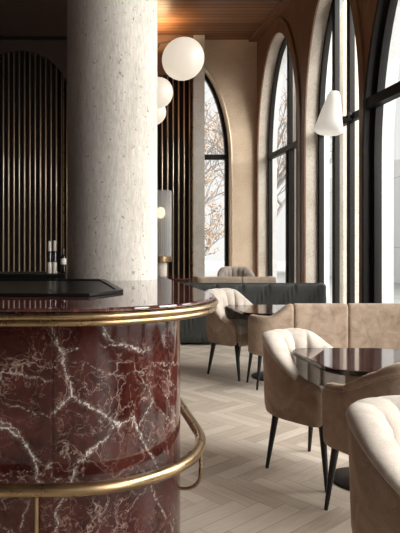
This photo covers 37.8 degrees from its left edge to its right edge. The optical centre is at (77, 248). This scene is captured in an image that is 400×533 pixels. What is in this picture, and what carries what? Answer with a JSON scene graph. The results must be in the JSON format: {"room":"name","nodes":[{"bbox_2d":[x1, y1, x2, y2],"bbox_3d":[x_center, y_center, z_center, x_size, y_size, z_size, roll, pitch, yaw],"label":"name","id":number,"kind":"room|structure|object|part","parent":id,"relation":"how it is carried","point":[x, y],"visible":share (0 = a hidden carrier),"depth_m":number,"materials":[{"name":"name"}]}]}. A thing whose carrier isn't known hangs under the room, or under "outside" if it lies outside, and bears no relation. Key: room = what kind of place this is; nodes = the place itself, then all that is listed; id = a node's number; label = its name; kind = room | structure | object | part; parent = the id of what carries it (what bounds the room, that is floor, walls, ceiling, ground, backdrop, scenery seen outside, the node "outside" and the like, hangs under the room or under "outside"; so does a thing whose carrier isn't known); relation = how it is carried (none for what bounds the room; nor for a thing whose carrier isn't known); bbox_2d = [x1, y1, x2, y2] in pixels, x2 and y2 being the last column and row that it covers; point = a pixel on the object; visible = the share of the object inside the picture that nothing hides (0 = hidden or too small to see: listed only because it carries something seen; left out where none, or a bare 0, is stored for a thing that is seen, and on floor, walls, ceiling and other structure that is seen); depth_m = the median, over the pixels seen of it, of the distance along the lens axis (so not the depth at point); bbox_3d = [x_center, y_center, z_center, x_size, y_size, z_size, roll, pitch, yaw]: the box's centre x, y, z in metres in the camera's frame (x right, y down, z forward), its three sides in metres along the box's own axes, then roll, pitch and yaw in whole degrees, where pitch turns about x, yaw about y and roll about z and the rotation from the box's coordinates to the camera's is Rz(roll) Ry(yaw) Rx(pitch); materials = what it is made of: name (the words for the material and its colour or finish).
{"room":"restaurant","nodes":[
{"label":"restaurant","id":0,"kind":"room"},
{"bbox_2d":[0,0,66,35],"bbox_3d":[-1.310,-4.529,3.970,4.180,0.059,15.940,0,0,0],"label":"ceiling","id":1,"kind":"structure","parent":0,"point":[17,17],"depth_m":10.91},
{"bbox_2d":[0,35,192,282],"bbox_3d":[-0.470,-1.584,12.035,5.860,5.950,0.190,0,0,0],"label":"wall","id":2,"kind":"structure","parent":0,"point":[54,51],"depth_m":12.10,"materials":[{"name":"black wood"}]},
{"bbox_2d":[0,36,66,39],"bbox_3d":[-1.400,-4.509,11.890,4.000,0.100,0.100,0,0,0],"label":"trim","id":3,"kind":"structure","parent":2,"relation":"attached to","point":[1,37],"depth_m":11.85,"materials":[{"name":"black metal"}]},
{"bbox_2d":[3,51,66,271],"bbox_3d":[-1.258,-1.469,11.970,2.072,5.520,0.080,0,0,0],"label":"screen","id":4,"kind":"object","parent":2,"relation":"attached to","point":[19,51],"visible":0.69,"depth_m":11.98,"materials":[{"name":"brown wood"}]},
{"bbox_2d":[157,75,172,124],"label":"globe pendant","id":5,"kind":"object","parent":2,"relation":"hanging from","point":[164,88],"depth_m":4.96,"materials":[{"name":"white glass"}]},
{"bbox_3d":[0.715,-1.292,5.300,0.238,0.238,0.238,0,0,0],"label":"globe","id":6,"kind":"part","parent":5,"relation":"part of","materials":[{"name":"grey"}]},
{"bbox_3d":[0.717,-1.407,5.050,0.278,0.278,0.278,0,0,0],"label":"globe","id":7,"kind":"part","parent":5,"relation":"part of","materials":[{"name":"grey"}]},
{"bbox_3d":[1.680,-1.584,12.020,1.560,5.950,0.160,0,0,0],"label":"brown panel","id":8,"kind":"part","parent":2,"relation":"part of","materials":[{"name":"brown wood"}]},
{"bbox_2d":[161,76,192,282],"bbox_3d":[1.824,-1.203,11.970,1.257,4.988,0.080,0,0,0],"label":"screen","id":9,"kind":"object","parent":2,"relation":"attached to","point":[161,76],"visible":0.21,"depth_m":11.98,"materials":[{"name":"brown wood"}]},
{"bbox_2d":[157,37,203,80],"label":"globe pendant","id":10,"kind":"object","parent":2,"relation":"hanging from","point":[182,58],"depth_m":4.82,"materials":[{"name":"white glass"}]},
{"bbox_3d":[0.743,-1.766,4.990,0.258,0.173,0.104,0,0,38],"label":"arm","id":11,"kind":"part","parent":10,"relation":"part of","materials":[{"name":"gold metal"}]},
{"bbox_3d":[0.928,-1.679,4.950,0.368,0.368,0.368,0,0,0],"label":"globe","id":12,"kind":"part","parent":10,"relation":"part of","materials":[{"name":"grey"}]},
{"bbox_2d":[193,35,204,276],"bbox_3d":[2.580,-1.584,12.062,0.240,5.950,0.255,0,0,0],"label":"wall pier","id":13,"kind":"object","parent":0,"point":[199,79],"visible":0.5,"depth_m":11.94,"materials":[{"name":"grey paint"}]},
{"bbox_2d":[157,0,280,39],"bbox_3d":[0.350,-4.659,4.250,7.900,0.200,16.900,0,0,0],"label":"ceiling","id":14,"kind":"structure","parent":0,"point":[214,19],"depth_m":10.98,"materials":[{"name":"brown wood"}]},
{"bbox_2d":[205,40,256,276],"bbox_3d":[0.250,-1.584,12.386,7.300,5.950,0.427,0,0,0],"label":"wall","id":15,"kind":"structure","parent":0,"point":[230,65],"depth_m":12.20,"materials":[{"name":"beige paint"}]},
{"bbox_2d":[205,74,228,266],"bbox_3d":[2.300,-1.444,12.370,2.040,5.430,0.100,0,0,0],"label":"window","id":16,"kind":"structure","parent":15,"relation":"in","point":[225,156],"depth_m":12.34,"materials":[{"name":"black metal"}]},
{"bbox_3d":[2.300,-1.475,12.195,2.124,5.452,0.044,0,0,0],"label":"window moulding","id":17,"kind":"part","parent":15,"relation":"part of","materials":[{"name":"beige paint"}]},
{"bbox_2d":[180,343,351,532],"bbox_3d":[0.350,1.451,4.250,7.900,0.120,16.900,0,0,0],"label":"floor","id":18,"kind":"structure","parent":0,"point":[235,492],"depth_m":3.63,"materials":[{"name":"brown wood"}]},
{"bbox_2d":[0,275,218,532],"bbox_3d":[-0.948,0.808,3.486,3.304,1.166,2.780,0,0,0],"label":"bar counter","id":19,"kind":"object","parent":18,"relation":"on","point":[91,404],"depth_m":2.30,"materials":[{"name":"red stone"}]},
{"bbox_3d":[-1.349,0.838,2.280,2.502,1.083,0.001,0,0,0],"label":"flat panel","id":20,"kind":"part","parent":19,"relation":"part of","materials":[{"name":"red stone"}]},
{"bbox_2d":[0,272,66,278],"bbox_3d":[-1.245,0.202,4.225,2.310,0.045,0.450,0,0,0],"label":"ledge","id":21,"kind":"object","parent":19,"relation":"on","point":[3,275],"visible":0.78,"depth_m":4.00,"materials":[{"name":"black"}]},
{"bbox_2d":[47,241,51,272],"bbox_3d":[-0.211,0.060,4.150,0.038,0.238,0.038,0,0,0],"label":"bottle","id":22,"kind":"object","parent":21,"relation":"on","point":[49,252],"visible":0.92,"depth_m":4.14,"materials":[{"name":"black glass"}]},
{"bbox_2d":[52,240,56,272],"bbox_3d":[-0.173,0.058,4.150,0.038,0.242,0.038,0,0,0],"label":"bottle","id":23,"kind":"object","parent":21,"relation":"on","point":[54,252],"visible":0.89,"depth_m":4.14,"materials":[{"name":"black glass"}]},
{"bbox_2d":[61,249,65,272],"bbox_3d":[-0.107,0.089,4.150,0.044,0.178,0.044,0,0,0],"label":"bottle","id":24,"kind":"object","parent":21,"relation":"on","point":[63,256],"visible":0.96,"depth_m":4.13,"materials":[{"name":"black glass"}]},
{"bbox_2d":[0,279,122,296],"bbox_3d":[-1.033,0.217,3.280,2.535,0.015,1.300,0,0,0],"label":"tray","id":25,"kind":"object","parent":19,"relation":"on","point":[8,287],"visible":1,"depth_m":3.10,"materials":[{"name":"black"}]},
{"bbox_3d":[-0.493,0.941,2.731,4.062,0.051,1.689,0,0,-37],"label":"foot rail","id":26,"kind":"part","parent":19,"relation":"part of","materials":[{"name":"gold metal"}]},
{"bbox_3d":[0.442,0.838,3.523,0.474,1.083,2.669,0,0,13],"label":"curved panel","id":27,"kind":"part","parent":19,"relation":"part of","materials":[{"name":"red stone"}]},
{"bbox_2d":[67,0,156,280],"bbox_3d":[0.263,-1.584,4.330,0.694,5.950,0.694,0,0,0],"label":"column","id":28,"kind":"structure","parent":18,"relation":"on","point":[112,44],"depth_m":4.02,"materials":[{"name":"stone"}]},
{"bbox_2d":[164,275,190,282],"bbox_3d":[1.264,0.918,8.945,0.869,0.945,1.050,0,0,0],"label":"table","id":29,"kind":"object","parent":18,"relation":"on","point":[177,278],"visible":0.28,"depth_m":8.47,"materials":[{"name":"brown"}]},
{"bbox_2d":[157,191,171,276],"bbox_3d":[1.326,-0.243,9.000,0.354,1.378,0.354,0,0,0],"label":"table lamp","id":30,"kind":"object","parent":29,"relation":"on","point":[162,261],"visible":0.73,"depth_m":8.95,"materials":[{"name":"beige stone"}]},
{"bbox_3d":[1.326,-0.195,9.000,0.024,0.628,0.024,0,0,0],"label":"bulb stem","id":31,"kind":"part","parent":30,"relation":"part of","materials":[{"name":"gold metal"}]},
{"bbox_3d":[1.326,-0.584,9.000,0.150,0.190,0.150,0,0,0],"label":"bulb","id":32,"kind":"part","parent":30,"relation":"part of","materials":[{"name":"beige glass"}]},
{"bbox_2d":[206,288,252,380],"bbox_3d":[1.757,0.926,6.321,0.781,0.935,0.595,0,0,-41],"label":"armchair","id":33,"kind":"object","parent":18,"relation":"on","point":[224,326],"visible":0.7,"depth_m":6.09,"materials":[{"name":"beige fabric"}]},
{"bbox_3d":[1.489,1.194,6.224,0.108,0.398,0.051,0,0,11],"label":"leg","id":34,"kind":"part","parent":33,"relation":"part of","materials":[{"name":"black metal"}]},
{"bbox_3d":[1.689,1.195,5.930,0.051,0.397,0.105,0,0,-3],"label":"leg","id":35,"kind":"part","parent":33,"relation":"part of","materials":[{"name":"black metal"}]},
{"bbox_3d":[1.782,0.876,6.292,0.590,0.136,0.481,0,0,-41],"label":"seat","id":36,"kind":"part","parent":33,"relation":"part of","materials":[{"name":"beige fabric"}]},
{"bbox_3d":[1.781,0.968,6.293,0.602,0.134,0.491,0,0,-41],"label":"seat","id":37,"kind":"part","parent":33,"relation":"part of","materials":[{"name":"beige fabric"}]},
{"bbox_2d":[193,276,275,282],"bbox_3d":[2.809,0.941,10.210,1.452,0.900,0.620,0,0,0],"label":"banquette","id":38,"kind":"object","parent":18,"relation":"on","point":[270,279],"visible":0.23,"depth_m":9.90,"materials":[{"name":"beige fabric"}]},
{"bbox_3d":[2.491,0.891,10.049,0.818,0.800,0.298,0,0,0],"label":"panel","id":39,"kind":"part","parent":38,"relation":"part of","materials":[{"name":"beige fabric"}]},
{"bbox_3d":[3.220,0.891,10.049,0.631,0.800,0.298,0,0,0],"label":"panel","id":40,"kind":"part","parent":38,"relation":"part of","materials":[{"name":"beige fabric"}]},
{"bbox_2d":[217,266,254,276],"bbox_3d":[3.117,0.872,11.041,0.731,1.042,0.626,0,0,5],"label":"armchair","id":41,"kind":"object","parent":18,"relation":"on","point":[233,271],"visible":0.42,"depth_m":11.14,"materials":[{"name":"beige fabric"}]},
{"bbox_2d":[180,283,325,342],"bbox_3d":[2.470,0.926,8.247,2.312,0.870,0.346,0,0,0],"label":"banquette","id":42,"kind":"object","parent":18,"relation":"on","point":[193,330],"visible":0.32,"depth_m":8.08,"materials":[{"name":"grey leather"}]},
{"bbox_2d":[226,305,284,380],"bbox_3d":[2.130,1.018,6.060,0.880,0.745,0.880,0,0,0],"label":"cafe table","id":43,"kind":"object","parent":18,"relation":"on","point":[263,310],"visible":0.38,"depth_m":6.02,"materials":[{"name":"brown stone"}]},
{"bbox_2d":[261,328,359,491],"bbox_3d":[1.483,0.967,3.589,0.655,0.851,0.561,0,0,-37],"label":"armchair","id":44,"kind":"object","parent":18,"relation":"on","point":[292,385],"visible":0.77,"depth_m":3.46,"materials":[{"name":"beige fabric"}]},
{"bbox_3d":[1.234,1.200,3.549,0.091,0.385,0.043,0,0,15],"label":"leg","id":45,"kind":"part","parent":44,"relation":"part of","materials":[{"name":"black metal"}]},
{"bbox_3d":[1.590,1.200,3.817,0.043,0.385,0.091,0,0,1],"label":"leg","id":46,"kind":"part","parent":44,"relation":"part of","materials":[{"name":"black metal"}]},
{"bbox_3d":[1.422,1.200,3.241,0.043,0.384,0.088,0,0,1],"label":"leg","id":47,"kind":"part","parent":44,"relation":"part of","materials":[{"name":"black metal"}]},
{"bbox_2d":[246,303,399,389],"bbox_3d":[2.667,0.963,5.675,1.905,0.859,0.470,0,0,0],"label":"banquette","id":48,"kind":"object","parent":18,"relation":"on","point":[340,325],"visible":0.74,"depth_m":5.44,"materials":[{"name":"beige fabric"}]},
{"bbox_3d":[1.787,1.205,5.819,0.079,0.374,0.039,0,0,26],"label":"leg","id":49,"kind":"part","parent":48,"relation":"part of","materials":[{"name":"black metal"}]},
{"bbox_3d":[1.789,1.205,5.532,0.074,0.374,0.039,0,0,-26],"label":"leg","id":50,"kind":"part","parent":48,"relation":"part of","materials":[{"name":"black metal"}]},
{"bbox_3d":[1.899,0.793,5.528,0.432,0.515,0.180,0,0,22],"label":"panel","id":51,"kind":"part","parent":48,"relation":"part of","materials":[{"name":"beige fabric"}]},
{"bbox_3d":[2.370,0.792,5.495,0.526,0.518,0.110,0,0,0],"label":"panel","id":52,"kind":"part","parent":48,"relation":"part of","materials":[{"name":"beige fabric"}]},
{"bbox_3d":[2.900,0.792,5.495,0.526,0.518,0.110,0,0,0],"label":"panel","id":53,"kind":"part","parent":48,"relation":"part of","materials":[{"name":"beige fabric"}]},
{"bbox_2d":[293,348,399,490],"bbox_3d":[1.720,1.021,3.340,0.700,0.740,0.700,0,0,0],"label":"cafe table","id":54,"kind":"object","parent":18,"relation":"on","point":[359,362],"visible":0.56,"depth_m":3.33,"materials":[{"name":"brown stone"}]},
{"bbox_2d":[321,362,399,510],"bbox_3d":[1.675,0.958,2.823,0.690,0.868,0.590,0,0,-22],"label":"armchair","id":55,"kind":"object","parent":18,"relation":"on","point":[337,398],"visible":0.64,"depth_m":2.80,"materials":[{"name":"beige fabric"}]},
{"bbox_3d":[1.349,1.195,2.968,0.085,0.394,0.041,0,0,30],"label":"leg","id":56,"kind":"part","parent":55,"relation":"part of","materials":[{"name":"black metal"}]},
{"bbox_2d":[345,395,399,532],"bbox_3d":[1.246,0.983,1.960,0.630,0.818,0.540,0,0,-32],"label":"armchair","id":57,"kind":"object","parent":18,"relation":"on","point":[373,423],"visible":1,"depth_m":1.89,"materials":[{"name":"beige fabric"}]},
{"bbox_2d":[256,0,399,302],"bbox_3d":[4.085,-1.584,4.115,0.430,5.950,16.230,0,0,0],"label":"wall","id":58,"kind":"structure","parent":0,"point":[303,23],"depth_m":9.58,"materials":[{"name":"brown paint"}]},
{"bbox_2d":[249,0,292,41],"bbox_3d":[3.810,-4.534,4.100,0.180,0.050,16.200,0,0,0],"label":"trim","id":59,"kind":"structure","parent":58,"relation":"attached to","point":[282,5],"depth_m":11.05,"materials":[{"name":"brown wood"}]},
{"bbox_2d":[267,38,297,282],"bbox_3d":[4.130,-1.469,10.990,0.100,5.480,2.220,0,0,0],"label":"window","id":60,"kind":"structure","parent":58,"relation":"in","point":[288,150],"depth_m":10.96,"materials":[{"name":"black metal"}]},
{"bbox_2d":[317,0,358,303],"bbox_3d":[4.130,-1.469,8.650,0.100,5.480,1.860,0,0,0],"label":"window","id":61,"kind":"structure","parent":58,"relation":"in","point":[333,22],"depth_m":8.94,"materials":[{"name":"black metal"}]},
{"bbox_2d":[314,91,352,135],"bbox_3d":[3.802,-2.025,8.349,0.536,0.657,0.390,0,0,0],"label":"lamp","id":62,"kind":"object","parent":61,"relation":"attached to","point":[329,122],"visible":1,"depth_m":8.24,"materials":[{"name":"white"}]},
{"bbox_2d":[362,0,399,302],"bbox_3d":[3.970,-1.467,6.080,0.210,5.476,3.092,0,0,0],"label":"window","id":63,"kind":"structure","parent":58,"relation":"in","point":[376,95],"depth_m":7.51,"materials":[{"name":"black metal"}]},
{"label":"outside","id":64,"kind":"structure","parent":0,"visible":0},
{"bbox_2d":[205,261,399,303],"bbox_3d":[32.150,1.656,25.000,55.700,0.270,90.000,0,0,0],"label":"ground","id":65,"kind":"structure","parent":64,"point":[212,268],"depth_m":34.09,"materials":[{"name":"white snow"}]},
{"bbox_2d":[205,75,331,216],"bbox_3d":[7.476,-2.615,20.888,7.368,8.284,5.887,0,0,0],"label":"tree","id":66,"kind":"object","parent":65,"relation":"on","point":[281,176],"visible":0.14,"depth_m":20.00,"materials":[{"name":"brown plant"}]},
{"bbox_2d":[293,73,295,282],"bbox_3d":[4.775,-1.794,11.950,0.350,6.630,0.400,0,0,0],"label":"trim","id":67,"kind":"structure","parent":65,"relation":"on","point":[294,91],"depth_m":11.90,"materials":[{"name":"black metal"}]},
{"bbox_2d":[340,0,358,303],"bbox_3d":[4.775,-1.794,9.875,0.350,6.630,0.310,0,0,0],"label":"trim","id":68,"kind":"structure","parent":65,"relation":"on","point":[343,19],"depth_m":9.72,"materials":[{"name":"beige stone"}]},
{"bbox_2d":[329,159,399,282],"bbox_3d":[17.480,-1.259,14.000,6.040,5.600,44.000,0,0,0],"label":"building","id":69,"kind":"structure","parent":65,"relation":"on","point":[396,162],"depth_m":25.58,"materials":[{"name":"grey"}]},
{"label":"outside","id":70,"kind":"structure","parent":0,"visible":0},
{"bbox_3d":[-12.850,1.656,41.350,34.300,0.270,57.300,0,0,0],"label":"ground","id":71,"kind":"structure","parent":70,"visible":0},
{"bbox_2d":[205,169,223,255],"bbox_3d":[3.680,-0.556,18.260,3.047,4.184,3.241,0,0,0],"label":"tree","id":72,"kind":"object","parent":71,"relation":"on","point":[208,244],"visible":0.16,"depth_m":17.90,"materials":[{"name":"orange plant"}]},
{"bbox_2d":[205,89,223,202],"bbox_3d":[4.754,-2.830,23.732,8.486,8.824,6.975,0,0,0],"label":"tree","id":73,"kind":"object","parent":71,"relation":"on","point":[215,165],"visible":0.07,"depth_m":24.64,"materials":[{"name":"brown plant"}]},
{"bbox_2d":[205,121,284,205],"bbox_3d":[2.528,-1.977,17.361,6.708,7.033,4.100,0,0,-19],"label":"tree","id":74,"kind":"object","parent":71,"relation":"on","point":[218,168],"visible":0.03,"depth_m":17.26,"materials":[{"name":"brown plant"}]}
]}

